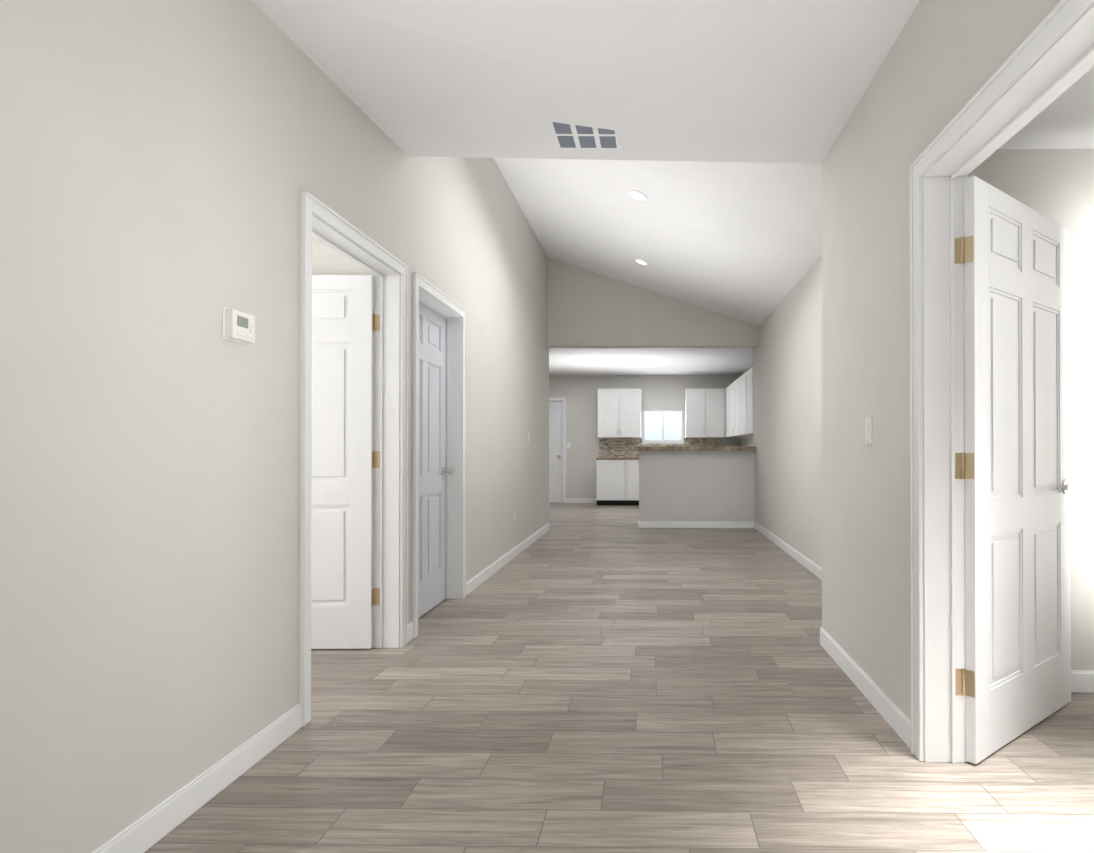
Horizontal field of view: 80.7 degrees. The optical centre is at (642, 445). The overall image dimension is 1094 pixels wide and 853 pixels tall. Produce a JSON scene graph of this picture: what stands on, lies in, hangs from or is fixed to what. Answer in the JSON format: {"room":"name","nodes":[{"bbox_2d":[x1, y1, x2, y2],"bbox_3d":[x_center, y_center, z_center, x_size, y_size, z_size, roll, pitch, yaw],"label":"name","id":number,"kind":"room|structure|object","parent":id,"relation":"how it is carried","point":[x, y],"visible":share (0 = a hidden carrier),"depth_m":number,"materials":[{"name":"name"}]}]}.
{"room":"home hallway","nodes":[
{"label":"home hallway","id":0,"kind":"room"},
{"bbox_2d":[0,0,1093,852],"bbox_3d":[-0.555,-0.826,5.447,7.580,3.888,14.780,0,0,1],"label":"wall","id":1,"kind":"structure","parent":0,"point":[162,162],"depth_m":2.41,"materials":[{"name":"beige paint"}]},
{"bbox_2d":[222,307,254,344],"bbox_3d":[-1.333,-0.393,2.107,0.034,0.104,0.128,0,0,1],"label":"thermostat","id":2,"kind":"object","parent":1,"relation":"attached to","point":[238,326],"visible":1,"depth_m":2.08,"materials":[{"name":"white plastic"}]},
{"bbox_2d":[311,275,375,648],"bbox_3d":[-1.919,0.089,3.453,0.925,2.022,0.165,0,0,-1],"label":"door","id":3,"kind":"structure","parent":1,"relation":"in","point":[343,596],"depth_m":3.44,"materials":[{"name":"white wood"}]},
{"bbox_2d":[299,190,407,726],"bbox_3d":[-1.407,0.053,3.021,0.184,2.107,1.054,0,0,1],"label":"door frame","id":4,"kind":"structure","parent":1,"relation":"attached to","point":[387,446],"depth_m":3.48,"materials":[{"name":"white wood"}]},
{"bbox_2d":[376,314,379,604],"bbox_3d":[-1.452,0.079,3.480,0.032,1.590,0.002,0,0,1],"label":"hinge on the jamb","id":5,"kind":"structure","parent":4,"relation":"attached to","point":[377,459],"depth_m":3.48,"materials":[{"name":"gold metal"}]},
{"bbox_2d":[418,302,452,617],"bbox_3d":[-1.441,0.093,4.161,0.165,2.022,0.877,0,0,1],"label":"door","id":6,"kind":"structure","parent":1,"relation":"in","point":[432,470],"depth_m":4.31,"materials":[{"name":"wood"}]},
{"bbox_2d":[412,272,466,637],"bbox_3d":[-1.389,0.059,4.165,0.184,2.107,1.004,0,0,1],"label":"door frame","id":7,"kind":"structure","parent":1,"relation":"attached to","point":[453,489],"depth_m":4.60,"materials":[{"name":"white wood"}]},
{"bbox_2d":[549,401,562,501],"bbox_3d":[-2.026,0.136,12.768,0.857,2.022,0.165,0,0,1],"label":"door","id":8,"kind":"structure","parent":1,"relation":"in","point":[555,446],"depth_m":12.75,"materials":[{"name":"white wood"}]},
{"bbox_2d":[549,397,565,502],"bbox_3d":[-2.020,0.101,12.778,0.984,2.107,0.156,0,0,1],"label":"door frame","id":9,"kind":"structure","parent":1,"relation":"attached to","point":[563,399],"depth_m":12.69,"materials":[{"name":"white wood"}]},
{"bbox_2d":[551,122,621,148],"bbox_3d":[-0.288,-1.587,3.242,0.350,0.014,0.350,1,2,1],"label":"air vent","id":10,"kind":"object","parent":1,"relation":"in","point":[566,136],"visible":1,"depth_m":3.27,"materials":[{"name":"white metal"}]},
{"bbox_2d":[92,498,1093,852],"bbox_3d":[-0.555,1.070,5.438,7.300,0.096,14.500,0,0,1],"label":"baseboard","id":11,"kind":"structure","parent":1,"relation":"attached to","point":[150,828],"depth_m":2.30,"materials":[{"name":"white wood"}]},
{"bbox_2d":[598,389,640,437],"bbox_3d":[-0.447,-0.622,12.507,0.845,0.950,0.375,0,0,1],"label":"upper cabinet","id":12,"kind":"object","parent":1,"relation":"attached to","point":[619,413],"visible":1,"depth_m":12.35,"materials":[{"name":"white wood"}]},
{"bbox_2d":[628,190,646,200],"bbox_3d":[-0.039,-2.082,5.306,0.170,0.011,0.170,18,0,1],"label":"recessed light","id":13,"kind":"object","parent":1,"relation":"in","point":[637,195],"visible":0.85,"depth_m":5.29,"materials":[{"name":"white plastic"}]},
{"bbox_2d":[634,258,648,264],"bbox_3d":[-0.011,-2.072,7.196,0.170,0.011,0.170,18,0,1],"label":"recessed light","id":14,"kind":"object","parent":1,"relation":"in","point":[640,261],"visible":0.98,"depth_m":7.18,"materials":[{"name":"white plastic"}]},
{"bbox_2d":[599,438,722,456],"bbox_3d":[0.368,0.049,12.673,2.470,0.386,0.012,0,0,1],"label":"backsplash","id":15,"kind":"structure","parent":1,"relation":"attached to","point":[616,447],"depth_m":12.68,"materials":[{"name":"brown tile"}]},
{"bbox_2d":[643,409,683,443],"bbox_3d":[0.414,-0.371,12.716,0.820,0.690,0.110,0,0,1],"label":"kitchen window","id":16,"kind":"structure","parent":1,"relation":"in","point":[663,426],"depth_m":12.74,"materials":[{"name":"white glass"}]},
{"bbox_2d":[685,389,724,437],"bbox_3d":[1.223,-0.622,12.482,0.755,0.950,0.375,0,0,1],"label":"upper cabinet","id":17,"kind":"object","parent":1,"relation":"attached to","point":[704,413],"visible":1,"depth_m":12.32,"materials":[{"name":"white wood"}]},
{"bbox_2d":[724,367,752,436],"bbox_3d":[1.744,-0.631,10.634,0.375,0.950,3.344,0,0,1],"label":"upper cabinet","id":18,"kind":"object","parent":1,"relation":"attached to","point":[739,407],"visible":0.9,"depth_m":10.31,"materials":[{"name":"white wood"}]},
{"bbox_2d":[865,416,871,443],"bbox_3d":[0.985,-0.065,2.770,0.010,0.118,0.072,0,0,1],"label":"light switch","id":19,"kind":"object","parent":1,"relation":"attached to","point":[868,430],"visible":1,"depth_m":2.76,"materials":[{"name":"white plastic"}]},
{"bbox_2d":[910,0,1093,763],"bbox_3d":[1.045,0.047,1.769,0.184,2.107,1.024,0,0,1],"label":"door frame","id":20,"kind":"structure","parent":1,"relation":"attached to","point":[1063,61],"depth_m":2.21,"materials":[{"name":"white wood"}]},
{"bbox_2d":[954,238,960,694],"bbox_3d":[1.103,0.072,2.212,0.032,1.590,0.002,0,0,1],"label":"hinge on the right jamb","id":21,"kind":"structure","parent":20,"relation":"attached to","point":[957,466],"depth_m":2.21,"materials":[{"name":"gold metal"}]},
{"bbox_2d":[960,176,1078,763],"bbox_3d":[1.475,0.085,2.466,0.897,2.022,0.135,0,0,-38],"label":"door","id":22,"kind":"structure","parent":1,"relation":"in","point":[1019,487],"depth_m":2.38,"materials":[{"name":"white wood"}]},
{"bbox_2d":[144,502,1093,852],"bbox_3d":[-0.555,1.148,5.438,7.680,0.060,14.880,0,0,1],"label":"floor","id":23,"kind":"structure","parent":0,"point":[586,678],"depth_m":2.37,"materials":[{"name":"brown wood"}]},
{"bbox_2d":[596,457,638,504],"bbox_3d":[0.239,0.698,12.355,2.220,0.910,0.645,0,0,1],"label":"base cabinet","id":24,"kind":"object","parent":23,"relation":"on","point":[617,480],"visible":0.46,"depth_m":12.07,"materials":[{"name":"white wood"}]},
{"bbox_2d":[635,446,755,527],"bbox_3d":[0.729,0.577,9.062,1.640,1.118,0.900,0,0,1],"label":"peninsula breakfast bar","id":25,"kind":"object","parent":23,"relation":"on","point":[696,486],"visible":1,"depth_m":8.74,"materials":[{"name":"grey paint"}]}
]}

